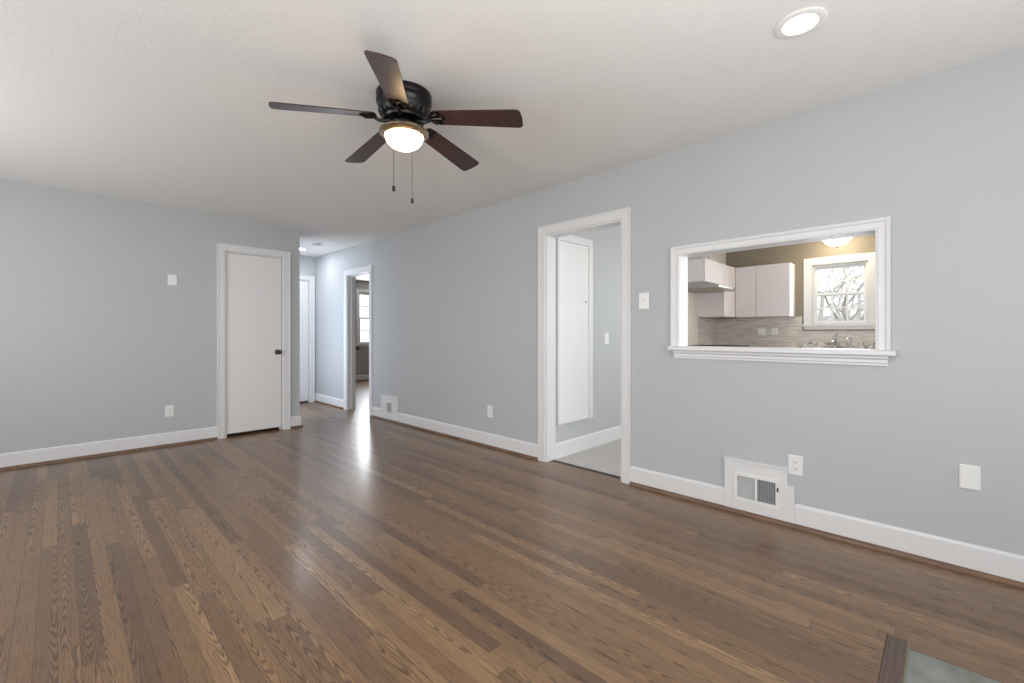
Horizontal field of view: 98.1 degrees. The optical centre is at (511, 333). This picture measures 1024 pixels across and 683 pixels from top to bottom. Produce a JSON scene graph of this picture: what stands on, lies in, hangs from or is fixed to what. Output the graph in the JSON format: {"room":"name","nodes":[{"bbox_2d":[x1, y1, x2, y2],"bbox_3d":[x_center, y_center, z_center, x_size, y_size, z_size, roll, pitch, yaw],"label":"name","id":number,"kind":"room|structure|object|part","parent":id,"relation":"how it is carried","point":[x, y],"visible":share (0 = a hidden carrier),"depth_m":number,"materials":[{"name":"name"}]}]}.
{"room":"empty living room","nodes":[
{"label":"empty living room","id":0,"kind":"room"},
{"bbox_2d":[0,179,299,453],"bbox_3d":[-4.035,-0.078,4.069,0.120,2.440,3.975,0,0,44],"label":"wall","id":1,"kind":"structure","parent":0,"point":[96,342],"depth_m":4.21,"materials":[{"name":"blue paint"}]},
{"bbox_2d":[0,426,216,467],"bbox_3d":[-4.289,1.072,3.713,0.014,0.140,3.112,0,0,44],"label":"baseboard","id":2,"kind":"structure","parent":1,"relation":"attached to","point":[90,448],"depth_m":4.16,"materials":[{"name":"white paint"}]},
{"bbox_2d":[0,437,217,470],"bbox_3d":[-4.279,1.129,3.702,0.017,0.024,3.110,0,0,44],"label":"trim","id":3,"kind":"structure","parent":1,"relation":"attached to","point":[213,438],"depth_m":4.15,"materials":[{"name":"brown wood"}]},
{"bbox_2d":[165,405,173,416],"bbox_3d":[-3.492,0.786,4.533,0.008,0.117,0.073,0,0,44],"label":"wall outlet","id":4,"kind":"object","parent":1,"relation":"attached to","point":[169,409],"visible":1,"depth_m":4.53,"materials":[{"name":"white plastic"}]},
{"bbox_2d":[168,274,176,285],"bbox_3d":[-3.475,-0.553,4.549,0.009,0.112,0.078,0,0,44],"label":"blank plate","id":5,"kind":"object","parent":1,"relation":"attached to","point":[172,279],"visible":1,"depth_m":4.55,"materials":[{"name":"white plastic"}]},
{"bbox_2d":[217,243,290,438],"bbox_3d":[-2.969,0.075,5.122,0.173,2.134,0.751,0,0,44],"label":"door","id":6,"kind":"structure","parent":1,"relation":"in","point":[254,283],"depth_m":5.08,"materials":[{"name":"white paint"}]},
{"bbox_2d":[291,416,299,425],"bbox_3d":[-2.637,1.072,5.403,0.014,0.140,0.111,0,0,44],"label":"baseboard","id":7,"kind":"structure","parent":1,"relation":"attached to","point":[295,421],"depth_m":5.40,"materials":[{"name":"white paint"}]},
{"bbox_2d":[300,255,315,392],"bbox_3d":[-5.089,-0.078,5.781,0.120,2.440,4.950,0,0,44],"label":"wall","id":8,"kind":"structure","parent":0,"point":[307,263],"depth_m":7.45,"materials":[{"name":"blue paint"}]},
{"bbox_2d":[300,275,314,401],"bbox_3d":[-3.669,0.086,7.193,0.175,2.112,0.899,0,0,44],"label":"door","id":9,"kind":"structure","parent":8,"relation":"in","point":[307,283],"depth_m":7.42,"materials":[{"name":"white paint"}]},
{"bbox_2d":[356,280,368,374],"bbox_3d":[-3.710,-0.078,10.880,0.120,2.440,4.270,0,0,44],"label":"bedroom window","id":10,"kind":"structure","parent":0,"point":[362,355],"depth_m":10.85,"materials":[{"name":"grey paint"}]},
{"bbox_2d":[356,289,368,346],"bbox_3d":[-3.433,-0.393,11.132,0.165,1.410,1.072,0,0,44],"label":"window","id":11,"kind":"structure","parent":10,"relation":"attached to","point":[359,292],"depth_m":10.80,"materials":[{"name":"white paint"}]},
{"bbox_3d":[-3.408,0.277,11.108,0.095,0.070,1.072,0,0,44],"label":"sill","id":12,"kind":"part","parent":11,"relation":"part of","materials":[{"name":"white paint"}]},
{"bbox_3d":[-3.456,-0.391,11.155,0.100,1.265,0.882,0,0,44],"label":"frame","id":13,"kind":"part","parent":11,"relation":"part of","materials":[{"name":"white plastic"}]},
{"bbox_2d":[356,375,368,379],"bbox_3d":[-3.662,1.072,10.834,0.014,0.140,4.030,0,0,44],"label":"baseboard","id":14,"kind":"structure","parent":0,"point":[358,377],"depth_m":10.84,"materials":[{"name":"white paint"}]},
{"bbox_2d":[0,380,1023,682],"bbox_3d":[-1.220,1.167,4.795,11.950,0.050,9.250,0,0,44],"label":"floor","id":15,"kind":"structure","parent":0,"point":[342,546],"depth_m":2.08,"materials":[{"name":"brown wood"}]},
{"bbox_2d":[688,345,748,346],"bbox_3d":[2.707,0.632,5.880,0.692,0.960,0.703,0,0,44],"label":"gas range","id":16,"kind":"object","parent":15,"relation":"on","point":[688,345],"visible":0.06,"depth_m":5.96,"materials":[{"name":"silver metal"}]},
{"bbox_2d":[878,634,1021,682],"bbox_3d":[1.251,1.161,0.951,0.780,0.041,1.309,0,0,44],"label":"hearth slab","id":17,"kind":"object","parent":15,"relation":"on","point":[903,661],"visible":1,"depth_m":1.52,"materials":[{"name":"grey stone"}]},
{"bbox_3d":[3.175,0.696,6.444,0.646,0.889,0.742,0,0,44],"label":"base cabinet","id":18,"kind":"object","parent":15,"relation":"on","visible":0},
{"bbox_2d":[800,342,874,348],"bbox_3d":[4.068,0.181,5.562,3.156,0.138,0.738,0,0,44],"label":"countertop","id":19,"kind":"structure","parent":18,"relation":"on","point":[802,344],"depth_m":5.83,"materials":[{"name":"white stone"}]},
{"bbox_2d":[831,333,837,347],"bbox_3d":[4.131,0.097,5.700,0.066,0.223,0.253,0,0,44],"label":"kitchen faucet","id":20,"kind":"object","parent":19,"relation":"on","point":[834,341],"visible":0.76,"depth_m":5.75,"materials":[{"name":"silver metal"}]},
{"bbox_2d":[0,0,1023,280],"bbox_3d":[-1.222,-1.358,4.901,12.100,0.120,9.400,0,0,44],"label":"ceiling","id":21,"kind":"structure","parent":0,"point":[157,102],"depth_m":2.31,"materials":[{"name":"white paint"}]},
{"bbox_2d":[312,243,320,246],"bbox_3d":[-2.808,-1.277,6.383,0.128,0.040,0.128,0,0,44],"label":"smoke detector","id":22,"kind":"object","parent":21,"relation":"attached to","point":[313,244],"visible":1,"depth_m":6.34,"materials":[{"name":"white plastic"}]},
{"bbox_2d":[268,50,522,203],"bbox_3d":[-0.610,-1.015,2.453,1.209,0.564,1.247,0,0,44],"label":"ceiling fan","id":23,"kind":"object","parent":21,"relation":"hanging from","point":[404,107],"visible":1,"depth_m":2.33,"materials":[{"name":"black metal"}]},
{"bbox_3d":[-0.955,-1.137,2.259,0.500,0.075,0.132,0,0,-23],"label":"fan blade","id":24,"kind":"part","parent":23,"relation":"part of","materials":[{"name":"brown wood"}]},
{"bbox_3d":[-0.854,-1.137,2.710,0.500,0.075,0.136,0,0,44],"label":"fan blade","id":25,"kind":"part","parent":23,"relation":"part of","materials":[{"name":"brown wood"}]},
{"bbox_3d":[-0.550,-1.137,2.015,0.132,0.075,0.500,0,0,-5],"label":"fan blade","id":26,"kind":"part","parent":23,"relation":"part of","materials":[{"name":"brown wood"}]},
{"bbox_3d":[-0.601,-0.937,2.316,0.003,0.356,0.076,0,0,9],"label":"pull chain","id":27,"kind":"part","parent":23,"relation":"part of","materials":[{"name":"brown metal"}]},
{"bbox_3d":[-0.586,-1.036,2.413,0.203,0.073,0.203,0,0,44],"label":"lamp shade","id":28,"kind":"part","parent":23,"relation":"part of","materials":[{"name":"white glass"}]},
{"bbox_3d":[-0.388,-1.137,2.761,0.132,0.075,0.500,0,0,30],"label":"fan blade","id":29,"kind":"part","parent":23,"relation":"part of","materials":[{"name":"brown wood"}]},
{"bbox_3d":[-0.192,-1.137,2.345,0.500,0.075,0.132,0,0,10],"label":"fan blade","id":30,"kind":"part","parent":23,"relation":"part of","materials":[{"name":"brown wood"}]},
{"bbox_2d":[774,7,827,38],"bbox_3d":[1.203,-1.294,1.856,0.188,0.008,0.188,0,0,44],"label":"recessed light","id":31,"kind":"object","parent":21,"relation":"in","point":[801,22],"visible":1,"depth_m":1.84,"materials":[{"name":"white paint"}]},
{"bbox_2d":[823,237,851,247],"bbox_3d":[4.092,-1.190,5.593,0.330,0.215,0.330,0,0,44],"label":"kitchen ceiling light","id":32,"kind":"object","parent":21,"relation":"attached to","point":[836,242],"visible":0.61,"depth_m":5.53,"materials":[{"name":"white glass"}]},
{"bbox_2d":[556,226,700,442],"bbox_3d":[1.762,-0.078,5.529,0.088,2.440,4.030,0,0,44],"label":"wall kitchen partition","id":33,"kind":"structure","parent":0,"point":[607,241],"depth_m":4.68,"materials":[{"name":"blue paint"}]},
{"bbox_2d":[556,235,592,425],"bbox_3d":[0.615,-0.050,4.263,0.042,1.773,0.555,0,0,44],"label":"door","id":34,"kind":"structure","parent":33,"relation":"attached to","point":[574,254],"depth_m":4.24,"materials":[{"name":"white paint"}]},
{"bbox_2d":[556,425,620,458],"bbox_3d":[1.274,1.072,4.957,0.014,0.140,2.530,0,0,44],"label":"baseboard","id":35,"kind":"structure","parent":33,"relation":"attached to","point":[571,446],"depth_m":4.41,"materials":[{"name":"white paint"}]},
{"bbox_2d":[605,333,608,343],"bbox_3d":[1.002,0.047,4.677,0.017,0.117,0.073,0,0,44],"label":"light switch","id":36,"kind":"object","parent":33,"relation":"attached to","point":[606,334],"visible":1,"depth_m":4.67,"materials":[{"name":"white plastic"}]},
{"bbox_2d":[688,292,697,344],"bbox_3d":[2.432,-0.180,6.148,0.004,0.804,0.712,0,0,44],"label":"panel","id":37,"kind":"object","parent":33,"relation":"attached to","point":[692,297],"visible":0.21,"depth_m":6.26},
{"bbox_2d":[688,258,723,284],"bbox_3d":[2.570,-0.820,6.032,0.360,0.293,0.678,0,0,44],"label":"upper cabinet","id":38,"kind":"object","parent":33,"relation":"attached to","point":[699,270],"visible":0.66,"depth_m":5.78,"materials":[{"name":"white laminate"}]},
{"bbox_3d":[2.692,-0.820,5.912,0.018,0.289,0.674,0,0,44],"label":"door","id":39,"kind":"part","parent":38,"relation":"part of","materials":[{"name":"white laminate"}]},
{"bbox_2d":[688,281,737,292],"bbox_3d":[2.626,-0.625,5.958,0.543,0.090,0.701,0,0,44],"label":"range hood","id":40,"kind":"object","parent":33,"relation":"attached to","point":[695,287],"visible":0.88,"depth_m":5.75,"materials":[{"name":"silver metal"}]},
{"bbox_3d":[2.631,-0.583,5.952,0.440,0.005,0.650,0,0,44],"label":"filter panel","id":41,"kind":"part","parent":40,"relation":"part of","materials":[{"name":"silver metal"}]},
{"bbox_2d":[701,253,725,264],"bbox_3d":[3.026,-1.132,6.663,0.130,0.330,0.638,0,0,44],"label":"chase","id":42,"kind":"object","parent":33,"relation":"attached to","point":[721,257],"visible":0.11,"depth_m":6.59,"materials":[{"name":"white paint"}]},
{"bbox_2d":[698,265,734,317],"bbox_3d":[2.965,-0.605,6.436,0.360,0.723,0.446,0,0,44],"label":"upper cabinet","id":43,"kind":"object","parent":33,"relation":"attached to","point":[717,304],"visible":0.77,"depth_m":6.29,"materials":[{"name":"white laminate"}]},
{"bbox_3d":[3.087,-0.605,6.317,0.018,0.719,0.442,0,0,44],"label":"door","id":44,"kind":"part","parent":43,"relation":"part of","materials":[{"name":"white laminate"}]},
{"bbox_2d":[698,317,874,347],"bbox_3d":[4.072,-0.018,5.568,3.160,0.449,0.744,0,0,44],"label":"tile backsplash","id":45,"kind":"structure","parent":33,"relation":"attached to","point":[711,331],"depth_m":6.43,"materials":[{"name":"beige tile"}]},
{"bbox_2d":[758,328,765,334],"bbox_3d":[3.643,-0.036,6.483,0.100,0.095,0.017,0,0,44],"label":"light switch","id":46,"kind":"object","parent":45,"relation":"attached to","point":[761,331],"visible":1,"depth_m":6.48,"materials":[{"name":"white plastic"}]},
{"bbox_2d":[772,328,777,334],"bbox_3d":[3.767,-0.036,6.369,0.076,0.100,0.008,0,0,44],"label":"wall outlet","id":47,"kind":"object","parent":45,"relation":"attached to","point":[774,330],"visible":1,"depth_m":6.36,"materials":[{"name":"white plastic"}]},
{"bbox_2d":[726,235,874,330],"bbox_3d":[4.375,-0.078,5.877,3.162,2.440,0.120,0,0,44],"label":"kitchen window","id":48,"kind":"structure","parent":33,"relation":"in","point":[795,254],"depth_m":6.17,"materials":[{"name":"beige paint"}]},
{"bbox_2d":[736,266,756,317],"bbox_3d":[3.454,-0.605,6.481,0.272,0.723,0.298,0,0,44],"label":"upper cabinet","id":49,"kind":"object","parent":48,"relation":"attached to","point":[745,276],"visible":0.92,"depth_m":6.37,"materials":[{"name":"white laminate"}]},
{"bbox_2d":[756,263,794,316],"bbox_3d":[3.701,-0.605,6.239,0.416,0.723,0.298,0,0,44],"label":"upper cabinet","id":50,"kind":"object","parent":48,"relation":"attached to","point":[775,283],"visible":1,"depth_m":6.12,"materials":[{"name":"white laminate"}]},
{"bbox_2d":[801,252,874,329],"bbox_3d":[4.337,-0.545,5.882,0.830,0.971,0.165,0,0,44],"label":"window","id":51,"kind":"structure","parent":48,"relation":"attached to","point":[811,281],"depth_m":5.87,"materials":[{"name":"white paint"}]},
{"bbox_3d":[4.312,-0.095,5.857,0.830,0.070,0.095,0,0,44],"label":"sill","id":52,"kind":"part","parent":51,"relation":"part of","materials":[{"name":"white paint"}]},
{"bbox_3d":[4.359,-0.533,5.905,0.600,0.806,0.100,0,0,44],"label":"frame","id":53,"kind":"part","parent":51,"relation":"part of","materials":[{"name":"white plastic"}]},
{"bbox_3d":[4.369,-0.712,5.915,0.556,0.395,0.030,0,0,44],"label":"sash","id":54,"kind":"part","parent":51,"relation":"part of","materials":[{"name":"white plastic"}]},
{"bbox_3d":[4.345,-0.351,5.891,0.556,0.401,0.030,0,0,44],"label":"sash","id":55,"kind":"part","parent":51,"relation":"part of","materials":[{"name":"white plastic"}]},
{"bbox_2d":[316,47,1023,555],"bbox_3d":[-0.904,-0.078,5.226,11.800,2.440,0.108,0,0,44],"label":"wall","id":56,"kind":"structure","parent":0,"point":[940,154],"depth_m":2.58,"materials":[{"name":"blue paint"}]},
{"bbox_2d":[314,400,342,408],"bbox_3d":[-2.945,1.129,7.114,1.080,0.024,0.017,0,0,44],"label":"trim","id":57,"kind":"structure","parent":56,"relation":"attached to","point":[315,400],"depth_m":7.08,"materials":[{"name":"brown wood"}]},
{"bbox_2d":[315,393,342,406],"bbox_3d":[-2.933,1.072,7.124,1.084,0.140,0.014,0,0,44],"label":"baseboard","id":58,"kind":"structure","parent":56,"relation":"attached to","point":[318,397],"depth_m":7.10,"materials":[{"name":"white paint"}]},
{"bbox_2d":[355,277,358,407],"bbox_3d":[-2.497,0.131,7.119,0.105,1.998,0.700,0,0,-21],"label":"door","id":59,"kind":"structure","parent":56,"relation":"in","point":[357,348],"depth_m":6.79,"materials":[{"name":"white paint"}]},
{"bbox_2d":[343,264,372,415],"bbox_3d":[-2.194,0.089,6.495,0.852,2.106,0.164,0,0,44],"label":"trim","id":60,"kind":"structure","parent":56,"relation":"attached to","point":[349,275],"depth_m":6.70,"materials":[{"name":"white paint"}]},
{"bbox_2d":[372,406,380,416],"bbox_3d":[-1.844,1.072,6.059,0.256,0.140,0.014,0,0,44],"label":"baseboard","id":61,"kind":"structure","parent":56,"relation":"attached to","point":[376,411],"depth_m":6.05,"materials":[{"name":"white paint"}]},
{"bbox_2d":[380,394,397,420],"bbox_3d":[-1.613,0.962,5.825,0.410,0.308,0.025,0,0,44],"label":"air vent","id":62,"kind":"object","parent":56,"relation":"in","point":[389,404],"visible":1,"depth_m":5.81,"materials":[{"name":"white paint"}]},
{"bbox_2d":[387,403,390,412],"bbox_3d":[-1.601,0.963,5.814,0.117,0.134,0.012,0,0,44],"label":"grille","id":63,"kind":"object","parent":62,"relation":"attached to","point":[388,404],"depth_m":5.81,"materials":[{"name":"white metal"}]},
{"bbox_3d":[-1.607,0.963,5.808,0.161,0.170,0.008,0,0,44],"label":"grille frame","id":64,"kind":"part","parent":62,"relation":"part of","materials":[{"name":"white plastic"}]},
{"bbox_2d":[371,415,537,460],"bbox_3d":[-0.857,1.129,5.072,3.043,0.024,0.017,0,0,44],"label":"trim","id":65,"kind":"structure","parent":56,"relation":"attached to","point":[377,417],"depth_m":4.73,"materials":[{"name":"brown wood"}]},
{"bbox_2d":[397,412,537,456],"bbox_3d":[-0.611,1.072,4.853,2.390,0.140,0.014,0,0,44],"label":"baseboard","id":66,"kind":"structure","parent":56,"relation":"attached to","point":[515,445],"depth_m":4.64,"materials":[{"name":"white paint"}]},
{"bbox_2d":[487,405,492,417],"bbox_3d":[-0.224,0.782,4.479,0.073,0.117,0.008,0,0,44],"label":"wall outlet","id":67,"kind":"object","parent":56,"relation":"attached to","point":[489,408],"visible":1,"depth_m":4.47,"materials":[{"name":"white plastic"}]},
{"bbox_2d":[538,207,630,483],"bbox_3d":[0.619,0.089,3.744,0.922,2.106,0.164,0,0,44],"label":"trim","id":68,"kind":"structure","parent":56,"relation":"attached to","point":[547,235],"depth_m":3.96,"materials":[{"name":"white paint"}]},
{"bbox_2d":[552,460,620,477],"bbox_3d":[0.631,1.165,3.756,0.738,0.054,0.030,0,0,44],"label":"trim","id":69,"kind":"structure","parent":56,"relation":"attached to","point":[552,460],"depth_m":3.74,"materials":[{"name":"brown wood"}]},
{"bbox_2d":[639,292,648,308],"bbox_3d":[0.976,-0.246,3.299,0.080,0.122,0.017,0,0,44],"label":"light switch","id":70,"kind":"object","parent":56,"relation":"attached to","point":[643,297],"visible":1,"depth_m":3.30,"materials":[{"name":"white plastic"}]},
{"bbox_2d":[630,466,724,505],"bbox_3d":[1.146,1.072,3.136,0.683,0.140,0.014,0,0,44],"label":"baseboard","id":71,"kind":"structure","parent":56,"relation":"attached to","point":[684,486],"depth_m":3.10,"materials":[{"name":"white paint"}]},
{"bbox_2d":[724,457,794,523],"bbox_3d":[1.521,0.958,2.754,0.396,0.316,0.034,0,0,44],"label":"air vent","id":72,"kind":"object","parent":56,"relation":"in","point":[753,487],"visible":1,"depth_m":2.75,"materials":[{"name":"white paint"}]},
{"bbox_2d":[738,475,754,499],"bbox_3d":[1.480,0.968,2.802,0.104,0.143,0.009,0,0,44],"label":"grille","id":73,"kind":"object","parent":72,"relation":"attached to","point":[746,483],"depth_m":2.80,"materials":[{"name":"white metal"}]},
{"bbox_3d":[1.515,0.968,2.757,0.258,0.179,0.011,0,0,44],"label":"grille frame","id":74,"kind":"part","parent":72,"relation":"part of","materials":[{"name":"white plastic"}]},
{"bbox_2d":[758,480,775,504],"bbox_3d":[1.561,0.968,2.722,0.097,0.143,0.012,0,0,44],"label":"grille","id":75,"kind":"object","parent":72,"relation":"attached to","point":[766,488],"depth_m":2.73,"materials":[{"name":"white metal"}]},
{"bbox_2d":[671,216,890,349],"bbox_3d":[1.601,-0.252,2.784,1.192,0.728,0.164,0,0,44],"label":"trim","id":76,"kind":"structure","parent":56,"relation":"attached to","point":[880,227],"depth_m":2.62,"materials":[{"name":"white paint"}]},
{"bbox_2d":[673,351,888,365],"bbox_3d":[1.555,0.142,2.728,1.157,0.052,0.026,0,0,44],"label":"trim","id":77,"kind":"structure","parent":56,"relation":"attached to","point":[771,357],"depth_m":2.63,"materials":[{"name":"white paint"}]},
{"bbox_2d":[668,346,895,356],"bbox_3d":[1.598,0.101,2.770,1.216,0.031,0.195,0,0,44],"label":"trim","id":78,"kind":"structure","parent":56,"relation":"attached to","point":[820,351],"depth_m":2.60,"materials":[{"name":"white paint"}]},
{"bbox_2d":[788,454,802,475],"bbox_3d":[1.673,0.775,2.624,0.076,0.116,0.008,0,0,44],"label":"wall outlet","id":79,"kind":"object","parent":56,"relation":"attached to","point":[795,463],"visible":1,"depth_m":2.62,"materials":[{"name":"white plastic"}]},
{"bbox_2d":[629,481,1023,588],"bbox_3d":[2.076,1.129,2.204,3.313,0.024,0.017,0,0,44],"label":"trim","id":80,"kind":"structure","parent":56,"relation":"attached to","point":[991,577],"depth_m":2.42,"materials":[{"name":"brown wood"}]},
{"bbox_2d":[795,503,1023,581],"bbox_3d":[2.471,1.072,1.840,2.240,0.140,0.014,0,0,44],"label":"baseboard","id":81,"kind":"structure","parent":56,"relation":"attached to","point":[1004,564],"depth_m":2.24,"materials":[{"name":"white paint"}]},
{"bbox_2d":[959,464,980,490],"bbox_3d":[2.186,0.685,2.121,0.075,0.116,0.009,0,0,44],"label":"blank plate","id":82,"kind":"object","parent":56,"relation":"attached to","point":[969,475],"visible":1,"depth_m":2.12,"materials":[{"name":"white plastic"}]},
{"label":"outside","id":83,"kind":"structure","parent":0,"visible":0},
{"bbox_3d":[-3.733,1.792,17.637,90.000,0.100,80.000,0,0,44],"label":"ground","id":84,"kind":"structure","parent":83,"visible":0},
{"bbox_2d":[817,268,862,319],"bbox_3d":[12.568,-0.973,15.793,5.580,5.454,4.863,0,0,-24],"label":"bare tree","id":85,"kind":"object","parent":84,"relation":"on","point":[858,298],"visible":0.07,"depth_m":16.11,"materials":[{"name":"grey plant"}]},
{"bbox_2d":[817,315,862,320],"bbox_3d":[15.350,0.466,18.557,8.000,2.548,0.040,0,0,44],"label":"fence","id":86,"kind":"object","parent":84,"relation":"on","point":[829,319],"visible":0.02,"depth_m":19.64,"materials":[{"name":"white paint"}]},
{"bbox_2d":[817,266,863,320],"bbox_3d":[6.494,-0.477,8.078,3.966,4.456,3.232,0,0,-27],"label":"bare tree","id":87,"kind":"object","parent":84,"relation":"on","point":[843,310],"visible":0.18,"depth_m":8.51,"materials":[{"name":"grey plant"}]},
{"bbox_2d":[817,268,863,320],"bbox_3d":[9.402,-1.102,12.724,4.236,5.728,5.138,0,0,37],"label":"bare tree","id":88,"kind":"object","parent":84,"relation":"on","point":[820,316],"visible":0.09,"depth_m":12.72,"materials":[{"name":"grey plant"}]}
]}

